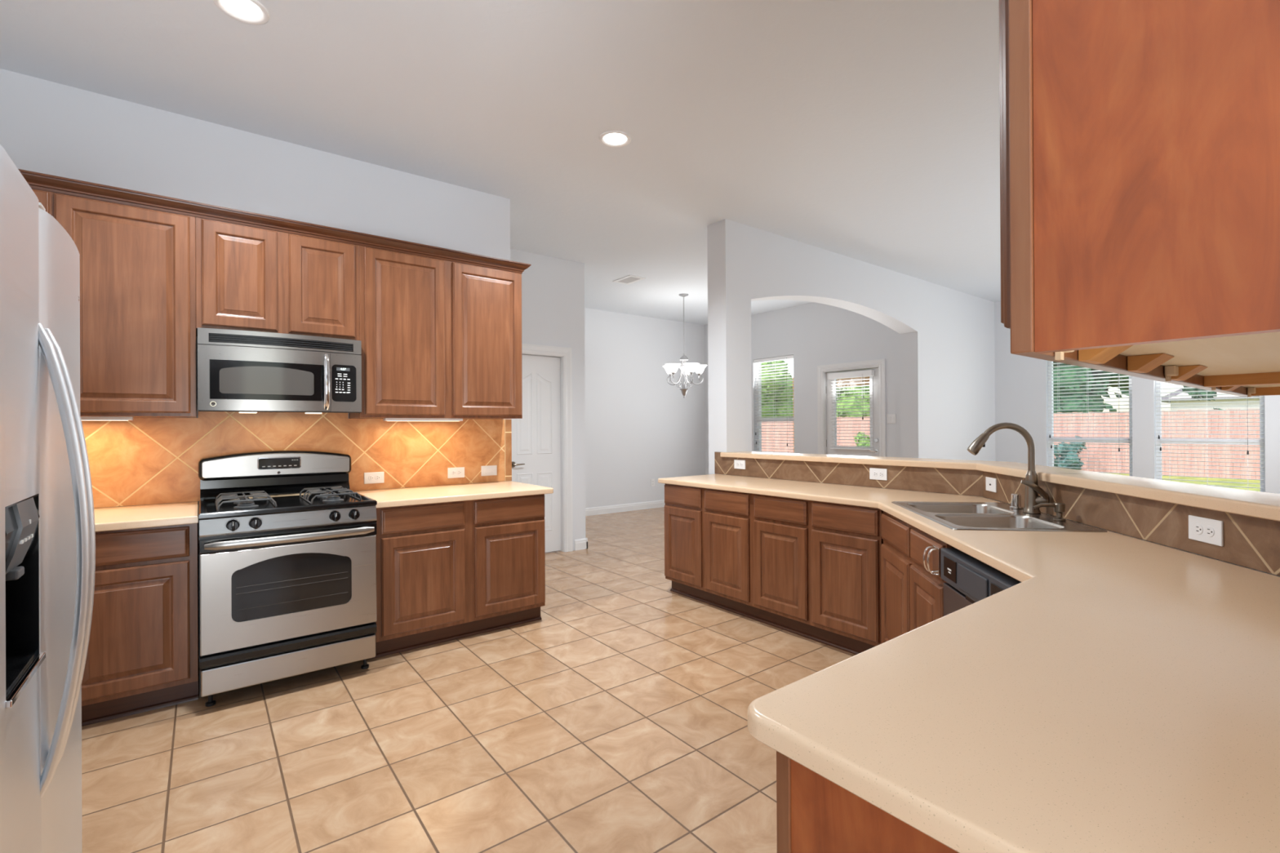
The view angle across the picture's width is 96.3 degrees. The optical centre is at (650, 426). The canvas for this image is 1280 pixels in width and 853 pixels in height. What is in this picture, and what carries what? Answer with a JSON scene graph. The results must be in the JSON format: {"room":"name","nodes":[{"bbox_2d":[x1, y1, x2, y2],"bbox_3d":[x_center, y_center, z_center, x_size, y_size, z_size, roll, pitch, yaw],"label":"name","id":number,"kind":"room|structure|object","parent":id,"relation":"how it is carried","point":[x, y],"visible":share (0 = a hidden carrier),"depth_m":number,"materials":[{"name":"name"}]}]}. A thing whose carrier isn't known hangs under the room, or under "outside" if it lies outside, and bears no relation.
{"room":"kitchen","nodes":[
{"label":"kitchen","id":0,"kind":"room"},
{"bbox_2d":[0,68,511,659],"bbox_3d":[-2.300,-0.215,3.534,3.025,3.065,0.120,0,0,-38],"label":"wall","id":1,"kind":"structure","parent":0,"point":[48,127],"depth_m":3.34,"materials":[{"name":"white paint"}]},
{"bbox_2d":[31,188,196,417],"bbox_3d":[-2.764,-0.580,2.866,0.775,1.062,0.355,0,0,-38],"label":"upper cabinet","id":2,"kind":"object","parent":1,"relation":"attached to","point":[138,333],"visible":0.57,"depth_m":2.82,"materials":[{"name":"brown wood"}]},
{"bbox_2d":[80,416,133,420],"bbox_3d":[-2.786,-0.039,2.836,0.340,0.020,0.060,0,0,-38],"label":"light","id":3,"kind":"object","parent":2,"relation":"attached to","point":[82,418],"visible":0.52,"depth_m":2.86,"materials":[{"name":"white plastic"}]},
{"bbox_2d":[195,217,359,340],"bbox_3d":[-2.155,-0.813,3.343,0.772,0.602,0.355,0,0,-38],"label":"upper cabinet","id":4,"kind":"object","parent":1,"relation":"attached to","point":[251,278],"visible":0.91,"depth_m":3.18,"materials":[{"name":"brown wood"}]},
{"bbox_2d":[197,327,361,413],"bbox_3d":[-2.110,-0.291,3.290,0.762,0.430,0.480,0,0,-38],"label":"microwave","id":5,"kind":"object","parent":4,"relation":"attached to","point":[246,371],"visible":1,"depth_m":3.10,"materials":[{"name":"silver metal"}]},
{"bbox_2d":[81,410,511,508],"bbox_3d":[-2.128,0.159,3.581,2.692,0.524,0.012,0,0,-38],"label":"tile backsplash","id":6,"kind":"structure","parent":1,"relation":"attached to","point":[139,461],"depth_m":3.48,"materials":[{"name":"orange tile"}]},
{"bbox_2d":[364,471,384,484],"bbox_3d":[-1.829,0.340,3.802,0.122,0.075,0.008,0,0,-38],"label":"wall outlet","id":7,"kind":"object","parent":6,"relation":"attached to","point":[374,477],"visible":1,"depth_m":3.80,"materials":[{"name":"white plastic"}]},
{"bbox_2d":[368,475,373,480],"bbox_3d":[-1.844,0.340,3.788,0.034,0.034,0.004,0,0,-38],"label":"receptacle","id":8,"kind":"object","parent":7,"relation":"attached to","point":[371,477],"depth_m":3.79,"materials":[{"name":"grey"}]},
{"bbox_2d":[374,475,380,479],"bbox_3d":[-1.812,0.340,3.813,0.034,0.034,0.004,0,0,-38],"label":"receptacle","id":9,"kind":"object","parent":7,"relation":"attached to","point":[376,477],"depth_m":3.81,"materials":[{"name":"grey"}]},
{"bbox_2d":[447,466,464,478],"bbox_3d":[-1.399,0.333,4.138,0.122,0.075,0.008,0,0,-38],"label":"wall outlet","id":10,"kind":"object","parent":6,"relation":"attached to","point":[452,473],"visible":1,"depth_m":4.13,"materials":[{"name":"white plastic"}]},
{"bbox_2d":[480,465,497,475],"bbox_3d":[-1.204,0.330,4.290,0.122,0.075,0.009,0,0,-38],"label":"wall switch","id":11,"kind":"object","parent":6,"relation":"attached to","point":[489,470],"visible":1,"depth_m":4.29,"materials":[{"name":"white plastic"}]},
{"bbox_2d":[348,244,522,418],"bbox_3d":[-1.432,-0.586,3.906,1.058,1.062,0.355,0,0,-38],"label":"upper cabinet","id":12,"kind":"object","parent":1,"relation":"attached to","point":[442,339],"visible":1,"depth_m":3.72,"materials":[{"name":"brown wood"}]},
{"bbox_2d":[17,168,531,273],"bbox_3d":[-2.018,-1.123,3.436,2.657,0.062,0.390,0,0,-38],"label":"crown molding","id":13,"kind":"structure","parent":12,"relation":"attached to","point":[37,180],"depth_m":3.10,"materials":[{"name":"brown wood"}]},
{"bbox_2d":[382,417,462,421],"bbox_3d":[-1.509,-0.045,3.833,0.500,0.020,0.060,0,0,-38],"label":"light","id":14,"kind":"object","parent":12,"relation":"attached to","point":[384,419],"visible":0.86,"depth_m":3.79,"materials":[{"name":"white plastic"}]},
{"bbox_2d":[81,506,855,852],"bbox_3d":[1.925,1.355,4.001,10.250,0.120,10.850,0,0,-38],"label":"floor","id":15,"kind":"structure","parent":0,"point":[615,720],"depth_m":2.37,"materials":[{"name":"tile"}]},
{"bbox_2d":[0,144,95,852],"bbox_3d":[-1.605,0.402,1.089,0.798,1.777,0.925,0,0,-38],"label":"refrigerator","id":16,"kind":"object","parent":15,"relation":"on","point":[47,531],"visible":1,"depth_m":1.21,"materials":[{"name":"grey metal"}]},
{"bbox_2d":[81,523,199,726],"bbox_3d":[-2.656,0.889,2.724,0.800,0.858,0.660,0,0,-38],"label":"base cabinet","id":17,"kind":"object","parent":15,"relation":"on","point":[142,656],"visible":0.45,"depth_m":2.60,"materials":[{"name":"brown wood"}]},
{"bbox_2d":[93,502,199,532],"bbox_3d":[-2.655,0.441,2.722,0.802,0.036,0.688,0,0,-38],"label":"countertop","id":18,"kind":"structure","parent":17,"relation":"on","point":[113,518],"depth_m":2.69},
{"bbox_2d":[198,449,377,706],"bbox_3d":[-1.974,0.728,3.116,0.756,1.174,0.872,0,0,-38],"label":"gas range","id":19,"kind":"object","parent":15,"relation":"on","point":[287,549],"visible":1,"depth_m":2.86,"materials":[{"name":"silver metal"}]},
{"bbox_2d":[198,491,377,519],"bbox_3d":[-1.968,0.409,3.107,0.748,0.025,0.700,0,0,-38],"label":"cooktop","id":20,"kind":"object","parent":19,"relation":"in","point":[284,504],"depth_m":2.97,"materials":[{"name":"black metal"}]},
{"bbox_2d":[371,493,545,658],"bbox_3d":[-1.317,0.883,3.769,1.062,0.858,0.660,0,0,-38],"label":"base cabinet","id":21,"kind":"object","parent":15,"relation":"on","point":[446,571],"visible":0.75,"depth_m":3.48,"materials":[{"name":"brown wood"}]},
{"bbox_2d":[355,480,553,508],"bbox_3d":[-1.294,0.435,3.784,1.115,0.036,0.688,0,0,-38],"label":"countertop","id":22,"kind":"structure","parent":21,"relation":"on","point":[385,498],"depth_m":3.63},
{"bbox_2d":[664,483,759,620],"bbox_3d":[0.628,0.873,4.344,0.620,0.858,0.912,0,0,-38],"label":"base cabinet","id":23,"kind":"object","parent":15,"relation":"on","point":[708,532],"visible":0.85,"depth_m":4.10,"materials":[{"name":"brown wood"}]},
{"bbox_2d":[751,493,883,654],"bbox_3d":[1.191,0.869,3.622,0.620,0.858,0.918,0,0,-38],"label":"base cabinet","id":24,"kind":"object","parent":15,"relation":"on","point":[816,565],"visible":0.77,"depth_m":3.38,"materials":[{"name":"brown wood"}]},
{"bbox_2d":[776,751,958,852],"bbox_3d":[0.779,0.868,0.905,1.064,0.858,0.625,0,0,-38],"label":"base cabinet","id":25,"kind":"object","parent":15,"relation":"on","point":[815,814],"visible":0.11,"depth_m":0.74,"materials":[{"name":"brown wood"}]},
{"bbox_2d":[657,474,1279,852],"bbox_3d":[1.002,0.421,2.638,1.798,0.036,4.632,0,0,-1],"label":"countertop","id":26,"kind":"structure","parent":25,"relation":"on","point":[1122,695],"depth_m":0.83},
{"bbox_2d":[891,493,1107,547],"bbox_3d":[1.504,0.447,2.600,0.559,0.243,0.826,0,0,7],"label":"sink","id":27,"kind":"object","parent":26,"relation":"in","point":[978,516],"depth_m":2.58,"materials":[{"name":"grey metal"}]},
{"bbox_2d":[1032,502,1066,520],"bbox_3d":[1.679,0.358,2.413,0.124,0.071,0.044,0,0,7],"label":"soap dispenser","id":28,"kind":"object","parent":27,"relation":"on","point":[1059,508],"visible":1,"depth_m":2.40,"materials":[{"name":"silver metal"}]},
{"bbox_2d":[967,422,1049,513],"bbox_3d":[1.637,0.188,2.619,0.339,0.412,0.098,0,0,7],"label":"faucet","id":29,"kind":"object","parent":26,"relation":"on","point":[1032,498],"visible":0.98,"depth_m":2.61,"materials":[{"name":"silver metal"}]},
{"bbox_2d":[880,511,951,643],"bbox_3d":[1.440,0.867,2.611,0.613,0.858,0.872,0,0,7],"label":"base cabinet","id":30,"kind":"object","parent":15,"relation":"on","point":[913,597],"depth_m":2.62,"materials":[{"name":"brown wood"}]},
{"bbox_2d":[940,547,1021,616],"bbox_3d":[1.379,0.863,1.870,0.614,0.853,0.595,0,0,7],"label":"dishwasher","id":31,"kind":"object","parent":15,"relation":"on","point":[970,580],"visible":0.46,"depth_m":1.98,"materials":[{"name":"black metal"}]},
{"bbox_2d":[0,0,1000,324],"bbox_3d":[1.907,-1.830,4.005,10.250,0.120,10.850,0,0,-38],"label":"ceiling","id":32,"kind":"structure","parent":0,"point":[865,131],"depth_m":3.11,"materials":[{"name":"white paint"}]},
{"bbox_2d":[213,0,269,24],"bbox_3d":[-1.707,-1.748,2.395,0.196,0.009,0.196,0,0,-38],"label":"recessed light","id":33,"kind":"object","parent":32,"relation":"in","point":[249,11],"visible":1,"depth_m":2.41,"materials":[{"name":"white plastic"}]},
{"bbox_2d":[599,130,631,147],"bbox_3d":[-0.213,-1.755,3.504,0.196,0.009,0.196,0,0,-38],"label":"recessed light","id":34,"kind":"object","parent":32,"relation":"in","point":[615,139],"visible":1,"depth_m":3.50,"materials":[{"name":"white plastic"}]},
{"bbox_2d":[612,275,645,284],"bbox_3d":[-0.251,-1.750,6.843,0.230,0.009,0.360,0,0,-38],"label":"ceiling vent","id":35,"kind":"object","parent":32,"relation":"in","point":[628,279],"visible":1,"depth_m":6.82,"materials":[{"name":"white metal"}]},
{"bbox_2d":[662,293,706,398],"bbox_3d":[0.442,-1.067,7.624,0.594,1.381,0.605,0,0,-38],"label":"chandelier","id":36,"kind":"object","parent":32,"relation":"hanging from","point":[690,367],"visible":1,"depth_m":7.60,"materials":[{"name":"grey metal"}]},
{"bbox_2d":[510,248,585,551],"bbox_3d":[-1.321,-0.218,5.749,1.485,3.065,0.120,0,0,-38],"label":"wall","id":37,"kind":"structure","parent":0,"point":[553,288],"depth_m":6.02,"materials":[{"name":"white paint"}]},
{"bbox_2d":[511,355,560,552],"bbox_3d":[-1.168,0.290,5.839,0.597,2.025,0.096,0,0,-38],"label":"door","id":38,"kind":"structure","parent":37,"relation":"in","point":[535,437],"depth_m":5.90,"materials":[{"name":"white paint"}]},
{"bbox_2d":[521,343,573,551],"bbox_3d":[-1.174,0.244,5.847,0.795,2.140,0.135,0,0,-38],"label":"trim","id":39,"kind":"structure","parent":37,"relation":"attached to","point":[564,353],"depth_m":6.01,"materials":[{"name":"white paint"}]},
{"bbox_2d":[584,307,705,507],"bbox_3d":[-0.498,-0.218,8.874,3.900,3.065,0.120,0,0,-38],"label":"wall","id":40,"kind":"structure","parent":0,"point":[641,428],"depth_m":9.04,"materials":[{"name":"white paint"}]},
{"bbox_2d":[585,499,665,515],"bbox_3d":[-0.464,1.257,8.806,3.620,0.115,0.016,0,0,-38],"label":"baseboard","id":41,"kind":"structure","parent":40,"relation":"attached to","point":[656,504],"depth_m":8.85,"materials":[{"name":"white paint"}]},
{"bbox_2d":[650,479,654,486],"bbox_3d":[0.044,0.902,9.210,0.072,0.118,0.008,0,0,-38],"label":"wall outlet","id":42,"kind":"object","parent":40,"relation":"attached to","point":[652,481],"visible":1,"depth_m":9.20,"materials":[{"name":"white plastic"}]},
{"bbox_2d":[704,302,901,475],"bbox_3d":[2.117,-0.233,8.563,0.160,3.065,3.590,0,0,-38],"label":"wall","id":43,"kind":"structure","parent":0,"point":[815,334],"depth_m":8.17,"materials":[{"name":"white paint"}]},
{"bbox_2d":[756,359,794,452],"bbox_3d":[1.920,-0.119,8.780,0.155,1.880,0.785,0,0,-38],"label":"window","id":44,"kind":"structure","parent":43,"relation":"in","point":[757,364],"depth_m":9.08,"materials":[{"name":"white plastic"}]},
{"bbox_2d":[754,355,794,453],"bbox_3d":[1.897,-0.132,8.761,0.069,1.845,0.769,0,0,-38],"label":"window blind","id":45,"kind":"object","parent":44,"relation":"attached to","point":[789,357],"visible":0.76,"depth_m":8.75,"materials":[{"name":"white plastic"}]},
{"bbox_2d":[827,369,874,450],"bbox_3d":[2.693,-0.212,7.706,0.076,1.045,0.660,0,0,-38],"label":"window blind","id":46,"kind":"object","parent":43,"relation":"attached to","point":[864,374],"visible":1,"depth_m":7.68,"materials":[{"name":"white plastic"}]},
{"bbox_2d":[817,359,885,457],"bbox_3d":[2.748,0.217,7.743,0.178,2.155,1.015,0,0,-38],"label":"trim","id":47,"kind":"structure","parent":43,"relation":"attached to","point":[822,370],"depth_m":7.74,"materials":[{"name":"white paint"}]},
{"bbox_2d":[826,368,879,456],"bbox_3d":[2.720,0.263,7.729,0.101,2.040,0.827,0,0,-38],"label":"door","id":48,"kind":"structure","parent":43,"relation":"in","point":[874,441],"depth_m":7.70,"materials":[{"name":"white paint"}]},
{"bbox_2d":[886,413,895,423],"bbox_3d":[3.046,-0.097,7.238,0.009,0.120,0.118,0,0,-38],"label":"wall switch","id":49,"kind":"object","parent":43,"relation":"attached to","point":[891,418],"visible":1,"depth_m":7.24,"materials":[{"name":"white plastic"}]},
{"bbox_2d":[706,218,995,475],"bbox_3d":[2.789,-0.239,6.671,5.610,3.065,0.220,0,0,-38],"label":"wall","id":50,"kind":"structure","parent":0,"point":[948,356],"depth_m":6.32,"materials":[{"name":"white paint"}]},
{"bbox_2d":[733,475,1279,577],"bbox_3d":[1.589,0.773,3.163,0.926,1.045,3.860,0,0,-15],"label":"wall","id":51,"kind":"structure","parent":0,"point":[733,475],"depth_m":2.04,"materials":[{"name":"white paint"}]},
{"bbox_2d":[714,452,982,497],"bbox_3d":[1.228,0.309,4.107,0.010,0.189,2.166,0,0,-38],"label":"tile backsplash","id":52,"kind":"structure","parent":51,"relation":"attached to","point":[946,481],"depth_m":3.87,"materials":[{"name":"brown tile"}]},
{"bbox_2d":[733,459,745,469],"bbox_3d":[0.738,0.312,4.721,0.008,0.075,0.122,0,0,-38],"label":"wall outlet","id":53,"kind":"object","parent":52,"relation":"attached to","point":[738,464],"visible":1,"depth_m":4.72,"materials":[{"name":"white plastic"}]},
{"bbox_2d":[869,467,887,480],"bbox_3d":[1.494,0.312,3.753,0.008,0.075,0.122,0,0,-38],"label":"wall outlet","id":54,"kind":"object","parent":52,"relation":"attached to","point":[874,473],"visible":1,"depth_m":3.75,"materials":[{"name":"white plastic"}]},
{"bbox_2d":[878,471,883,476],"bbox_3d":[1.505,0.312,3.735,0.004,0.034,0.034,0,0,-38],"label":"receptacle","id":55,"kind":"object","parent":54,"relation":"attached to","point":[880,473],"depth_m":3.73,"materials":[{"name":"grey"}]},
{"bbox_2d":[720,451,1279,521],"bbox_3d":[1.618,0.230,3.192,1.104,0.039,3.922,0,0,-15],"label":"bar","id":56,"kind":"object","parent":51,"relation":"on","point":[1266,505],"visible":1,"depth_m":2.24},
{"bbox_2d":[982,471,1279,575],"bbox_3d":[1.765,0.323,2.216,0.010,0.150,2.083,0,0,7],"label":"tile backsplash","id":57,"kind":"structure","parent":51,"relation":"attached to","point":[1251,542],"depth_m":1.94,"materials":[{"name":"brown tile"}]},
{"bbox_2d":[986,476,996,492],"bbox_3d":[1.870,0.319,3.147,0.011,0.075,0.118,0,0,7],"label":"wall plate","id":58,"kind":"object","parent":57,"relation":"attached to","point":[991,483],"visible":1,"depth_m":3.14,"materials":[{"name":"white plastic"}]},
{"bbox_2d":[1188,515,1223,546],"bbox_3d":[1.700,0.318,1.756,0.008,0.075,0.122,0,0,7],"label":"wall outlet","id":59,"kind":"object","parent":57,"relation":"attached to","point":[1208,531],"visible":1,"depth_m":1.75,"materials":[{"name":"white plastic"}]},
{"bbox_2d":[1194,523,1203,534],"bbox_3d":[1.701,0.318,1.777,0.004,0.034,0.034,0,0,7],"label":"receptacle","id":60,"kind":"object","parent":59,"relation":"attached to","point":[1198,527],"depth_m":1.77,"materials":[{"name":"white plastic"}]},
{"bbox_2d":[1204,525,1214,537],"bbox_3d":[1.696,0.318,1.736,0.004,0.034,0.034,0,0,7],"label":"receptacle","id":61,"kind":"object","parent":59,"relation":"attached to","point":[1209,530],"depth_m":1.73,"materials":[{"name":"white plastic"}]},
{"bbox_2d":[994,301,1279,493],"bbox_3d":[6.122,-0.257,6.831,0.160,3.065,3.630,0,0,-38],"label":"wall","id":62,"kind":"structure","parent":0,"point":[1021,382],"depth_m":7.79,"materials":[{"name":"white paint"}]},
{"bbox_2d":[1048,361,1132,475],"bbox_3d":[5.654,-0.121,7.394,0.155,1.920,0.905,0,0,-38],"label":"window","id":63,"kind":"structure","parent":62,"relation":"in","point":[1051,365],"depth_m":7.55,"materials":[{"name":"white plastic"}]},
{"bbox_2d":[1047,360,1132,474],"bbox_3d":[5.630,-0.134,7.376,0.069,1.885,0.889,0,0,-38],"label":"window blind","id":64,"kind":"object","parent":63,"relation":"attached to","point":[1057,363],"visible":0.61,"depth_m":7.37,"materials":[{"name":"white plastic"}]},
{"bbox_2d":[1155,380,1265,492],"bbox_3d":[6.337,-0.126,6.519,0.155,1.920,0.905,0,0,-38],"label":"window","id":65,"kind":"structure","parent":62,"relation":"in","point":[1160,473],"depth_m":6.49,"materials":[{"name":"white plastic"}]},
{"bbox_2d":[1155,381,1264,489],"bbox_3d":[6.313,-0.139,6.501,0.069,1.885,0.889,0,0,-38],"label":"window blind","id":66,"kind":"object","parent":65,"relation":"attached to","point":[1160,393],"visible":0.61,"depth_m":6.50,"materials":[{"name":"white plastic"}]},
{"bbox_2d":[1105,456,1260,491],"bbox_3d":[18.011,1.444,33.088,50.890,0.040,90.000,0,0,-38],"label":"lawn","id":67,"kind":"structure","parent":0,"point":[1166,477],"depth_m":14.81,"materials":[{"name":"green plant"}]},
{"bbox_2d":[760,360,793,417],"bbox_3d":[7.905,-1.771,38.455,3.916,6.575,5.365,0,0,35],"label":"tree","id":68,"kind":"object","parent":67,"relation":"on","point":[780,361],"visible":0.41,"depth_m":37.54,"materials":[{"name":"green plant"}]},
{"bbox_2d":[836,386,870,417],"bbox_3d":[10.176,-1.406,29.190,4.318,5.798,4.172,0,0,-38],"label":"tree","id":69,"kind":"object","parent":67,"relation":"on","point":[859,387],"visible":0.19,"depth_m":27.61,"materials":[{"name":"green plant"}]},
{"bbox_2d":[853,431,870,447],"bbox_3d":[8.225,0.855,22.160,0.859,1.336,1.018,0,0,-38],"label":"shrub","id":70,"kind":"object","parent":67,"relation":"on","point":[860,433],"visible":0.38,"depth_m":21.91,"materials":[{"name":"green plant"}]},
{"bbox_2d":[761,408,1260,479],"bbox_3d":[10.579,0.515,22.290,0.110,1.912,50.118,0,0,-38],"label":"fence","id":71,"kind":"object","parent":67,"relation":"on","point":[763,428],"visible":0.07,"depth_m":16.51,"materials":[{"name":"red wood"}]},
{"bbox_2d":[1053,435,1087,470],"bbox_3d":[12.971,0.886,17.843,0.968,1.214,0.927,0,0,-38],"label":"shrub","id":72,"kind":"object","parent":67,"relation":"on","point":[1062,459],"visible":0.71,"depth_m":17.63,"materials":[{"name":"green plant"}]},
{"bbox_2d":[1053,361,1128,413],"bbox_3d":[16.262,-1.994,21.057,5.089,6.883,4.256,0,0,3],"label":"tree","id":73,"kind":"object","parent":67,"relation":"on","point":[1062,364],"visible":0.24,"depth_m":20.64,"materials":[{"name":"green plant"}]},
{"bbox_2d":[1182,386,1233,430],"bbox_3d":[19.005,-1.158,19.611,1.408,5.170,1.652,0,0,-38],"label":"tree","id":74,"kind":"object","parent":67,"relation":"on","point":[1183,389],"visible":0.04,"depth_m":19.40,"materials":[{"name":"green plant"}]},
{"bbox_2d":[1161,388,1259,456],"bbox_3d":[30.343,-1.233,26.112,8.820,5.200,9.800,0,0,-38],"label":"house","id":75,"kind":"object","parent":67,"relation":"on","point":[1180,389],"visible":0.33,"depth_m":26.00,"materials":[{"name":"white"}]},
{"bbox_3d":[-1.386,-0.216,6.940,0.120,3.065,1.837,0,0,-38],"label":"wall","id":76,"kind":"structure","parent":0,"visible":0},
{"bbox_2d":[574,537,587,551],"bbox_3d":[-0.833,1.255,6.237,0.156,0.115,0.333,0,0,-38],"label":"baseboard","id":77,"kind":"structure","parent":76,"relation":"attached to","point":[580,544],"depth_m":6.11,"materials":[{"name":"white paint"}]},
{"bbox_3d":[3.919,-0.250,2.884,8.490,3.065,0.120,0,0,-38],"label":"wall","id":78,"kind":"structure","parent":0,"visible":0},
{"bbox_2d":[999,0,1279,387],"bbox_3d":[0.797,-0.613,0.736,0.883,1.084,0.330,0,0,-38],"label":"upper cabinet","id":79,"kind":"object","parent":78,"relation":"attached to","point":[1140,140],"visible":1,"depth_m":0.51,"materials":[{"name":"brown wood"}]},
{"bbox_2d":[1193,383,1279,396],"bbox_3d":[1.384,-0.616,1.194,0.604,1.084,0.330,0,0,-38],"label":"upper cabinet","id":80,"kind":"object","parent":78,"relation":"attached to","point":[1273,388],"visible":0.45,"depth_m":1.41,"materials":[{"name":"brown wood"}]},
{"bbox_3d":[0.933,1.431,11.917,2.090,0.200,10.350,0,0,-38],"label":"patio","id":81,"kind":"object","parent":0,"visible":0},
{"bbox_2d":[792,376,869,452],"bbox_3d":[3.946,0.171,10.059,0.200,2.280,3.400,0,0,-38],"label":"beam","id":82,"kind":"structure","parent":81,"relation":"on","point":[867,377],"depth_m":10.34,"materials":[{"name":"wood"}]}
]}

